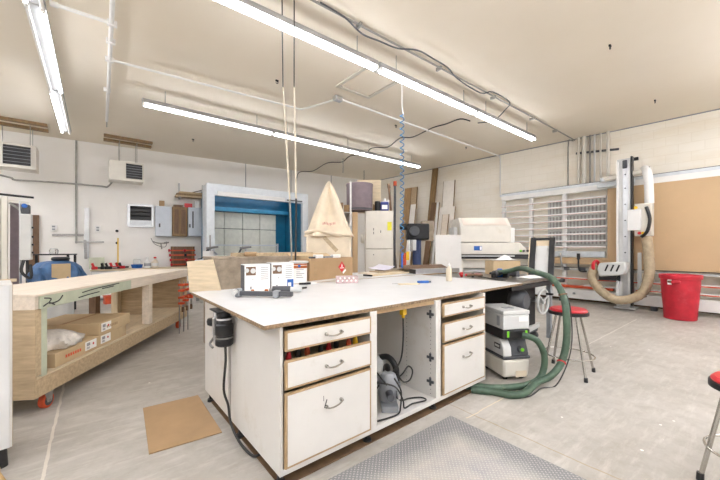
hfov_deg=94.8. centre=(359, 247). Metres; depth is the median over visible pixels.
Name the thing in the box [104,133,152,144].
board
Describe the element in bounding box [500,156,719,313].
saw
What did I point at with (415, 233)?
press
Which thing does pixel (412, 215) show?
leaning board
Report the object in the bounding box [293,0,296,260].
hanging cable
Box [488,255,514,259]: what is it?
cloth
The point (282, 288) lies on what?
roller
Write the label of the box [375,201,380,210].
tin
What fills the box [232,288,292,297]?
clamp
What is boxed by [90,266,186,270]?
countertop
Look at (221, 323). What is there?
router
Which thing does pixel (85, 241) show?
straightedge
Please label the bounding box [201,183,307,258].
booth
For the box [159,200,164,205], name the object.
box
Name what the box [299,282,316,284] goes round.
marker pen
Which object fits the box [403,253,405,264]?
canister
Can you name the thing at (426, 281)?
utility knife
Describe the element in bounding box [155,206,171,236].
upper cabinet
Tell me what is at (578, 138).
conduit
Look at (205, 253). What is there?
paint pot
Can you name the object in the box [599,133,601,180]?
conduit
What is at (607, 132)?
conduit
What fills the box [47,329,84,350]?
plastic bag
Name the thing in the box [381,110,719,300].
wall
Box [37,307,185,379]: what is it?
shelf
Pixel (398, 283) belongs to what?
wood block
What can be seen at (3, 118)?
board
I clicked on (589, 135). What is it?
conduit
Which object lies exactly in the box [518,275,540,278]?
paper sheet
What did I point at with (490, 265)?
cardboard box
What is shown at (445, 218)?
leaning board
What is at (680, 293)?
trash can
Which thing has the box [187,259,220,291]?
plywood sheet
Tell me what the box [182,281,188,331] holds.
clamp
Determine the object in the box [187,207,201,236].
upper cabinet
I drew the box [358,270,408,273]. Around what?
board
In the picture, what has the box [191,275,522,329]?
island countertop
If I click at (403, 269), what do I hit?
board
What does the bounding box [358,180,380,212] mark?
wooden box
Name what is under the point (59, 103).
fluorescent light
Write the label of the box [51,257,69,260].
ring
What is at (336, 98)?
pipe
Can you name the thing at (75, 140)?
conduit
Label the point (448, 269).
glue bottle
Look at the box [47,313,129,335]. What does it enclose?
carton
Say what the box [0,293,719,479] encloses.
floor
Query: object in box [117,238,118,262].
stick
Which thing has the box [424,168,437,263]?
leaning board
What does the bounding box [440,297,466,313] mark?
drawer
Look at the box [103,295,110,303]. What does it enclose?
crate
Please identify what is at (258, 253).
plank
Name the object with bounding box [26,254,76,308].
side table
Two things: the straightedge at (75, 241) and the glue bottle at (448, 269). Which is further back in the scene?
the straightedge at (75, 241)
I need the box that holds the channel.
[409,268,458,273]
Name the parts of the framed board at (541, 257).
frame, frame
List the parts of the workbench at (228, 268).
lid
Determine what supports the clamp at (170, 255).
attached to the rack at (172, 247)
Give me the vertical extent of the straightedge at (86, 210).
1.327 m
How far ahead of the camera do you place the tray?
3.31 m
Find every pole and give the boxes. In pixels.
[387,183,396,267]
[393,181,396,267]
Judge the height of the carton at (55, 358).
0.121 m
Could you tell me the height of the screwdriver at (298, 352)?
0.147 m
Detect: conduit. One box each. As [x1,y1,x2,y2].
[75,140,76,240]
[310,0,574,184]
[577,137,579,183]
[582,136,585,182]
[589,135,590,182]
[594,134,594,181]
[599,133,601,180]
[606,131,609,175]
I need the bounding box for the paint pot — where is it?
[203,251,212,259]
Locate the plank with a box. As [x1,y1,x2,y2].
[231,252,312,256]
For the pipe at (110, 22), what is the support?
attached to the ceiling
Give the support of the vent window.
in the wall at (54, 203)
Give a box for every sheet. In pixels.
[89,257,103,268]
[143,395,221,454]
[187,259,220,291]
[369,264,393,269]
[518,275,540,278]
[607,176,719,272]
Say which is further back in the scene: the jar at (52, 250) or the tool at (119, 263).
the tool at (119, 263)
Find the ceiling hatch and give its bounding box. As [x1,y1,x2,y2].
[335,67,398,98]
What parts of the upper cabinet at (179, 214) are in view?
door panel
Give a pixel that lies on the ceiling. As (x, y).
(552, 60)
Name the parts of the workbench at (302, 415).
panel, panel, drawer, drawer, drawer, handle, handle, handle, divider panel, panel, rail, divider panel, hinge plate, hinge plate, hinge plate, panel, drawer, drawer, drawer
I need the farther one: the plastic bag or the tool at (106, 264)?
the tool at (106, 264)
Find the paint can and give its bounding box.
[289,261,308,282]
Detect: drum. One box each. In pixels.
[26,261,86,318]
[346,182,372,211]
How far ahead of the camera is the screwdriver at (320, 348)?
2.07 m
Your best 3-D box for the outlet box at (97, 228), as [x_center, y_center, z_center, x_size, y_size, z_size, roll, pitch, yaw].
[-7.076,-0.514,8.935,0.120,0.180,0.054,0,0,-34]
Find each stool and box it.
[546,305,595,382]
[696,371,719,479]
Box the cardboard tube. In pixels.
[244,252,256,255]
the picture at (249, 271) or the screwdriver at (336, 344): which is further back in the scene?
the picture at (249, 271)
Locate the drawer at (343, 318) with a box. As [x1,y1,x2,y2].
[283,316,351,344]
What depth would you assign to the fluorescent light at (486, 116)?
6.78 m
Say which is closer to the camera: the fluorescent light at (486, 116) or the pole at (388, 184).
the fluorescent light at (486, 116)
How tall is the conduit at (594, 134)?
1.218 m
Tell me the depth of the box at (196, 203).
10.08 m
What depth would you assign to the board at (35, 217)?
8.22 m
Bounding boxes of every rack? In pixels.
[171,246,194,266]
[178,183,202,199]
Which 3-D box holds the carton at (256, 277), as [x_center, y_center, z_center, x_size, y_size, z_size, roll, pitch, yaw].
[-0.989,0.281,3.133,0.236,0.258,0.163,0,0,-32]
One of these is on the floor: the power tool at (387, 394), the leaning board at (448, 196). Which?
the leaning board at (448, 196)
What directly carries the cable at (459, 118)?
hanging from the ceiling
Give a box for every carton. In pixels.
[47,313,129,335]
[47,325,125,367]
[241,263,269,290]
[266,262,293,287]
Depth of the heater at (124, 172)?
8.54 m
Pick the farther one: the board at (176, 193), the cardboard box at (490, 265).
the board at (176, 193)
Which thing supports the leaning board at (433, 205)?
on the floor
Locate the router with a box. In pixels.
[207,307,259,457]
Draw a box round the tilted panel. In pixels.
[399,264,446,269]
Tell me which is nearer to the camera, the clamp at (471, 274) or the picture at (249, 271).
the picture at (249, 271)
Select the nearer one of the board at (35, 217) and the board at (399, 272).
the board at (399, 272)
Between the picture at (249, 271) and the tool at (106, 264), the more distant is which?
the tool at (106, 264)
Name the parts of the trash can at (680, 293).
handle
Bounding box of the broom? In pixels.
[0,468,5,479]
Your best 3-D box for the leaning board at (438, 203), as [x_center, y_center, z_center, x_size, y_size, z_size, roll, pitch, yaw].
[2.536,-0.111,11.274,0.446,2.913,0.124,0,0,-39]
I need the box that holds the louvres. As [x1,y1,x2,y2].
[548,197,606,245]
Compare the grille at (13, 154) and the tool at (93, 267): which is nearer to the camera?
the grille at (13, 154)
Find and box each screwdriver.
[285,352,291,359]
[295,349,300,357]
[304,347,309,355]
[318,345,323,352]
[326,343,331,350]
[333,341,338,348]
[353,337,357,343]
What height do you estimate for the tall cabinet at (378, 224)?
2.140 m
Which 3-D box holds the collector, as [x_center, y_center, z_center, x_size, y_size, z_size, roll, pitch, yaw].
[-0.573,0.050,6.190,0.937,2.600,0.814,0,0,-3]
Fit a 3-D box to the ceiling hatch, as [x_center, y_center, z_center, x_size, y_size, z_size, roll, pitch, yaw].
[0.131,-2.819,5.677,0.760,0.022,0.844,0,0,-39]
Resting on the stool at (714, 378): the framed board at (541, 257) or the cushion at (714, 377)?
the cushion at (714, 377)
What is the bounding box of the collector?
[304,181,353,256]
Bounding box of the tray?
[441,344,441,390]
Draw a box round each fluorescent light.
[23,0,45,10]
[24,1,62,94]
[49,90,70,134]
[142,91,272,134]
[214,0,378,71]
[272,123,359,154]
[358,149,420,167]
[376,56,476,114]
[473,108,535,140]
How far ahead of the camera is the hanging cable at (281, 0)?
3.97 m
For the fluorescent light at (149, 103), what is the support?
hanging from the ceiling
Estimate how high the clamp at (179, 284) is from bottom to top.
0.840 m
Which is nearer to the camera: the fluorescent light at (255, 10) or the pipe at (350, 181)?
the fluorescent light at (255, 10)
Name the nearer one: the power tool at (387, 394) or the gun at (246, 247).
the power tool at (387, 394)
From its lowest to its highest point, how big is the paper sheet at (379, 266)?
0.077 m
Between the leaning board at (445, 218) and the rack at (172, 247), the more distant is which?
the leaning board at (445, 218)
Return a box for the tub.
[485,350,528,376]
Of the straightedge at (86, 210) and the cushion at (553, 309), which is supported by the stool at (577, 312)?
the cushion at (553, 309)
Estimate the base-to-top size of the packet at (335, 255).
0.312 m
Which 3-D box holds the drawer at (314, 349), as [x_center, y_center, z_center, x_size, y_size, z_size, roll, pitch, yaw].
[-0.371,0.716,2.271,0.592,0.102,0.600,0,0,-40]
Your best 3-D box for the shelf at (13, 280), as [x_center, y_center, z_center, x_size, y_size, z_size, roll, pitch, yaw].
[-5.158,0.470,4.787,0.270,0.040,0.060,0,0,-39]
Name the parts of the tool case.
lid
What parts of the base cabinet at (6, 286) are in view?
door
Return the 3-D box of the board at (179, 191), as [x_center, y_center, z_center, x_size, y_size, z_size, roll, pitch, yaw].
[-5.058,-1.644,10.035,0.760,0.050,0.260,0,0,-34]
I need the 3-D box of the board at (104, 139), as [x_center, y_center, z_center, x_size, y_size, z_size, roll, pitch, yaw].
[-6.207,-2.800,8.865,1.050,0.060,0.120,0,0,-39]
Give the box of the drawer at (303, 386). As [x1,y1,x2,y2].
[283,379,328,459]
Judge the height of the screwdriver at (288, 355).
0.147 m
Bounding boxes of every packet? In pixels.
[331,254,340,257]
[336,275,357,282]
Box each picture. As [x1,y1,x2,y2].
[245,267,255,275]
[272,265,281,273]
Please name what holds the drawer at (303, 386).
on the workbench at (302, 415)
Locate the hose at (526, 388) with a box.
[466,266,572,398]
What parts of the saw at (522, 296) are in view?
motor, fence rail, rail, leg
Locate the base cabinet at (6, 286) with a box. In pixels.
[0,280,12,468]
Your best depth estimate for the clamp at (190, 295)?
5.48 m
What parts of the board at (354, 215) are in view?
panel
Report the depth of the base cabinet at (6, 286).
2.02 m
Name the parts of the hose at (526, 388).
power cord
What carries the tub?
in the shop vacuum
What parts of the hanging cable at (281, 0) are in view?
cord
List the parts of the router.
knob, plate, motor, cord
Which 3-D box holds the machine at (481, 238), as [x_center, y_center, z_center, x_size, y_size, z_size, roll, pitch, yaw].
[2.760,0.355,7.195,1.578,1.990,0.940,0,0,1]
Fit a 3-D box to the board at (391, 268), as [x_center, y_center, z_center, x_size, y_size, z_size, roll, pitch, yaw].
[0.585,0.363,5.669,0.180,0.016,0.809,0,0,43]
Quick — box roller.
[269,286,301,291]
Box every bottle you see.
[144,257,150,267]
[152,257,157,267]
[446,263,451,280]
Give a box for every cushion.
[549,305,587,313]
[710,371,719,383]
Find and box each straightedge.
[52,234,83,235]
[75,241,103,242]
[83,240,86,258]
[84,208,88,257]
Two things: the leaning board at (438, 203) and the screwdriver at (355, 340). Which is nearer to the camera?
the screwdriver at (355, 340)
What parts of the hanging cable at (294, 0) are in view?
cord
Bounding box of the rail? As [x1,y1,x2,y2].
[576,148,618,154]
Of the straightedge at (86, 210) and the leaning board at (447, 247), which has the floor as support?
the leaning board at (447, 247)
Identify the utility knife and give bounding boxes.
[395,280,430,283]
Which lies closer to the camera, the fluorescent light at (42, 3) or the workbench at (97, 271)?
the fluorescent light at (42, 3)
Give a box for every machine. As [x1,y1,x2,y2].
[0,193,33,283]
[449,218,528,271]
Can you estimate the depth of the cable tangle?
2.51 m
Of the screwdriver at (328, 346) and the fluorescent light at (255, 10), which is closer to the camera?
the screwdriver at (328, 346)
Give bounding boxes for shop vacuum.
[485,323,529,378]
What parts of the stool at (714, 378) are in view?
leg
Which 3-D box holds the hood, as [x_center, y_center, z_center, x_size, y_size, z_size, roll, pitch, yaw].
[2.613,-0.380,7.258,1.040,0.520,0.820,0,0,1]
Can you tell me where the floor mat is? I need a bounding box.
[328,416,585,479]
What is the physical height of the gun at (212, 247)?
0.344 m
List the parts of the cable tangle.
cord, cord, cord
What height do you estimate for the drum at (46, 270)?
1.115 m
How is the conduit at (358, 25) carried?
attached to the ceiling
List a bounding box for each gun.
[151,239,168,248]
[197,246,217,259]
[238,246,251,252]
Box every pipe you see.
[49,0,116,126]
[114,60,500,193]
[350,181,350,229]
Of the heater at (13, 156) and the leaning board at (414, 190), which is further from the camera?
the leaning board at (414, 190)
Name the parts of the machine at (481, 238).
rail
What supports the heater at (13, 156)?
hanging from the board at (1, 123)
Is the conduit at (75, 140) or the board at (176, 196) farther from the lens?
the board at (176, 196)
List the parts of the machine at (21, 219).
arm, plate, rod, slim rail, motor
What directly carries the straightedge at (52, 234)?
attached to the wall at (54, 203)
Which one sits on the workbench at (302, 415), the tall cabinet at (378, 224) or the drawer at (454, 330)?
the drawer at (454, 330)
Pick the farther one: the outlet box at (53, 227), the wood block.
the outlet box at (53, 227)
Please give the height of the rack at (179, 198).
0.490 m
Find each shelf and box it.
[0,278,16,281]
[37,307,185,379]
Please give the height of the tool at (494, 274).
0.120 m
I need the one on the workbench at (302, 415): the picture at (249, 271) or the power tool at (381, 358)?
the power tool at (381, 358)
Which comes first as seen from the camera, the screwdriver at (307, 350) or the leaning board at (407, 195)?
the screwdriver at (307, 350)
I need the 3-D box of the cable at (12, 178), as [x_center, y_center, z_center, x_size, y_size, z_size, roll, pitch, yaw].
[-7.701,-1.730,8.504,2.167,0.190,0.044,0,0,-34]
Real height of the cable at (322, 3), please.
0.161 m
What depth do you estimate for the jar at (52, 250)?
6.94 m
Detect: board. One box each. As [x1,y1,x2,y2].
[0,116,47,127]
[0,121,48,132]
[29,215,38,265]
[103,138,151,148]
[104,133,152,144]
[175,195,201,198]
[176,193,201,196]
[179,191,201,194]
[344,212,357,272]
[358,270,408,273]
[363,271,408,276]
[369,269,407,272]
[375,268,402,270]
[399,188,410,267]
[405,204,416,264]
[409,187,417,264]
[423,202,436,264]
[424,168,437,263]
[431,202,439,263]
[434,206,455,263]
[435,235,461,272]
[440,214,448,234]
[442,180,454,206]
[527,237,554,275]
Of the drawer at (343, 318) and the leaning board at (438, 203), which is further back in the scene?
the leaning board at (438, 203)
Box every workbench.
[13,269,187,407]
[191,275,522,479]
[203,256,290,342]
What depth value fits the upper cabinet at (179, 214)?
9.76 m
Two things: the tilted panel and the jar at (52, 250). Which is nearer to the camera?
the tilted panel
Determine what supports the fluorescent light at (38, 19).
hanging from the ceiling
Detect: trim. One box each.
[381,108,719,179]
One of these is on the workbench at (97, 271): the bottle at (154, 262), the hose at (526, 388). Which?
the bottle at (154, 262)
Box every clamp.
[168,249,194,251]
[169,254,195,256]
[170,258,194,260]
[178,280,184,333]
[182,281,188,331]
[187,281,192,329]
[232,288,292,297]
[465,273,482,276]
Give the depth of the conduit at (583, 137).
8.35 m
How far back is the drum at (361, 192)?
6.86 m
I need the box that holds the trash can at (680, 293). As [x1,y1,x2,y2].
[658,273,703,320]
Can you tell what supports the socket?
attached to the extension cord
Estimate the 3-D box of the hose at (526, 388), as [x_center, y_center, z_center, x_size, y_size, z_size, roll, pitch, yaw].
[1.853,0.797,3.724,0.895,1.124,1.990,0,0,31]
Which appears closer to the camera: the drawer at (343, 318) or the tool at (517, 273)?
the drawer at (343, 318)
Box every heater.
[0,125,38,173]
[108,140,143,184]
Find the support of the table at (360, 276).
on the floor
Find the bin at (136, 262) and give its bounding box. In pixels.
[131,259,142,267]
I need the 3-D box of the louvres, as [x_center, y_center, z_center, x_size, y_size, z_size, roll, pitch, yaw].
[5.611,-0.660,8.526,0.032,1.220,1.400,0,0,-43]
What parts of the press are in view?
motor, plate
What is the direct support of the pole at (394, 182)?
on the floor
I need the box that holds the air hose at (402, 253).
[400,90,403,267]
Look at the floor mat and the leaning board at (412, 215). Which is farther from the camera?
the leaning board at (412, 215)
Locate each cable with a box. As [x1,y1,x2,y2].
[0,174,112,187]
[281,0,292,260]
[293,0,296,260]
[297,118,469,176]
[320,1,509,122]
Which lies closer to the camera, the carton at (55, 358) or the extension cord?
the extension cord
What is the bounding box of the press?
[400,221,433,264]
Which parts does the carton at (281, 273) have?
blue panel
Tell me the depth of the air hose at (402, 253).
5.53 m
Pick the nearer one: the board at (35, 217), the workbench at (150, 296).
the workbench at (150, 296)
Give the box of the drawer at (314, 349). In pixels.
[283,339,352,382]
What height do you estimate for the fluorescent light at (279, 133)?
0.350 m
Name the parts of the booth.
frame post, rail, frame post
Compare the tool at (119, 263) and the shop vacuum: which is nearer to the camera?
the shop vacuum
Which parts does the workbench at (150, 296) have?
panel, edge rail, corner post, post, post, rail, post, panel, post, panel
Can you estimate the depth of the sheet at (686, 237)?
6.74 m
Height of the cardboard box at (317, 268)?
0.334 m
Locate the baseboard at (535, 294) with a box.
[535,294,719,314]
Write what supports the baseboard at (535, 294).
attached to the wall at (689, 142)
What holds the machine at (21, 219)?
on the floor
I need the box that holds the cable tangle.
[377,365,426,421]
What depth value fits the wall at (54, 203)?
9.16 m
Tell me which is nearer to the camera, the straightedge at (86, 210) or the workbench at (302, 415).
the workbench at (302, 415)
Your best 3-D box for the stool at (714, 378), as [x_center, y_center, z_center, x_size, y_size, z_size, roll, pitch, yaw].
[2.194,1.043,1.827,0.424,0.616,0.424,0,0,-20]
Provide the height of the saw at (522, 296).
0.925 m
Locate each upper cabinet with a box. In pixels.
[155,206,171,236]
[172,206,186,236]
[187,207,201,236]
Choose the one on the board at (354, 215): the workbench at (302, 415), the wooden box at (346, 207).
the wooden box at (346, 207)
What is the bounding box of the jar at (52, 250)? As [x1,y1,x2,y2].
[49,248,58,253]
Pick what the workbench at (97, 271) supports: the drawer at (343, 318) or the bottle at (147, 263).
the bottle at (147, 263)
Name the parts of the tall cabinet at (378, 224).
door, door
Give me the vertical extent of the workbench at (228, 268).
1.232 m
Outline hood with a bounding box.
[451,218,510,242]
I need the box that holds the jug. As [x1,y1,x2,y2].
[380,199,388,210]
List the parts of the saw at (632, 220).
frame post, frame post, frame post, rail, motor mount, rail, saw motor, beam rail, panel, beam dark rail, head plate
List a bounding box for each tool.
[91,263,99,269]
[105,263,116,268]
[118,262,128,268]
[377,353,399,387]
[378,363,399,412]
[489,268,502,277]
[499,271,519,277]
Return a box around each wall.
[0,130,364,298]
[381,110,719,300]
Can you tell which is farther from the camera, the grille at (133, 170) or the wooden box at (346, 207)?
the grille at (133, 170)
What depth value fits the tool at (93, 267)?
8.42 m
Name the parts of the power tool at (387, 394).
handle, plate, knob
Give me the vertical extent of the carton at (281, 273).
0.268 m
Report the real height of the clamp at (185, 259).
0.080 m
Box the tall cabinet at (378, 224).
[361,211,392,271]
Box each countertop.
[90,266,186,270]
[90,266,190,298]
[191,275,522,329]
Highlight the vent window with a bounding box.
[127,204,153,227]
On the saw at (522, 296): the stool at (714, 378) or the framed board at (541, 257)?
the framed board at (541, 257)
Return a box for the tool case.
[485,303,529,329]
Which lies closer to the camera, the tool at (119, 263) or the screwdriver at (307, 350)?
the screwdriver at (307, 350)
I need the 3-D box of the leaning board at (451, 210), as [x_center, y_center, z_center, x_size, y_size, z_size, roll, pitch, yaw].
[2.778,-0.020,10.996,0.457,2.736,0.645,0,0,-43]
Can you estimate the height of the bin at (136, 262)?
0.240 m
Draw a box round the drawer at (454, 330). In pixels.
[441,314,469,338]
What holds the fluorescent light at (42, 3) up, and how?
hanging from the ceiling
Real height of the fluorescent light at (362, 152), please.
0.350 m
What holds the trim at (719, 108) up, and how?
attached to the wall at (689, 142)
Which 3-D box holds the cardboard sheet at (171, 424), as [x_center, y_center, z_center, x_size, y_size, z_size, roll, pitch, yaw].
[-1.425,1.345,2.586,0.458,0.007,0.789,0,0,-39]
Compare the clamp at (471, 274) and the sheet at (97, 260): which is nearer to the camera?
the clamp at (471, 274)
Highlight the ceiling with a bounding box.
[0,0,719,179]
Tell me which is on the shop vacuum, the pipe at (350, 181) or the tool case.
the tool case
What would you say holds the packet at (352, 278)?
on the island countertop
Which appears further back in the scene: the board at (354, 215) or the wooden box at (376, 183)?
the wooden box at (376, 183)
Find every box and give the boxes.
[50,224,56,231]
[95,226,100,231]
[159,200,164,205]
[194,201,199,207]
[288,253,351,280]
[344,205,349,211]
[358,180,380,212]
[485,260,519,273]
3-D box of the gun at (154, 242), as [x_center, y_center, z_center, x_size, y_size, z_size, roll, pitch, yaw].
[-5.852,-0.128,9.686,0.458,0.324,0.059,0,0,-34]
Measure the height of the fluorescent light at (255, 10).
0.350 m
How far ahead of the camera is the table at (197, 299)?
8.35 m
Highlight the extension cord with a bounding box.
[377,309,406,388]
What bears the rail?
attached to the wall at (689, 142)
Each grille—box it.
[3,144,30,165]
[126,163,141,179]
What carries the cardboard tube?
on the workbench at (228, 268)
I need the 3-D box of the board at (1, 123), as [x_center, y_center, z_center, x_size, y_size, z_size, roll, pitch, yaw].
[-7.986,-2.800,7.519,1.330,0.060,0.120,0,0,-39]
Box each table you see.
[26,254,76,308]
[195,259,202,302]
[294,272,457,283]
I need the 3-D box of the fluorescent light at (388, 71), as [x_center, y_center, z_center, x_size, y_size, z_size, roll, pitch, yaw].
[1.196,-2.655,5.402,2.400,0.350,0.104,0,0,-39]
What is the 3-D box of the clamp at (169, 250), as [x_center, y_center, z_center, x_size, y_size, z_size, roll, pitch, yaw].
[-5.345,0.073,9.943,0.720,0.080,0.105,0,0,-34]
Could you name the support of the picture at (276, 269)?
attached to the carton at (281, 273)
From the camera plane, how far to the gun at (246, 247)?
8.95 m
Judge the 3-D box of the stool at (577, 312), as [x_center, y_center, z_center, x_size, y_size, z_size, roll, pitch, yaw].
[2.266,1.001,3.601,0.490,0.701,0.490,0,0,44]
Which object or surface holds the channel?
on the table at (360, 276)
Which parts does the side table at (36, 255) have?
leg, leg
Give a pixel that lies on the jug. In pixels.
(384, 205)
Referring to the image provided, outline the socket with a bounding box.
[400,309,406,317]
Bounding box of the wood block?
[398,283,419,284]
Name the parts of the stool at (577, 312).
leg, leg, leg, leg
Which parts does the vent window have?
panel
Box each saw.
[431,271,564,337]
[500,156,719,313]
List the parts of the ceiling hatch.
panel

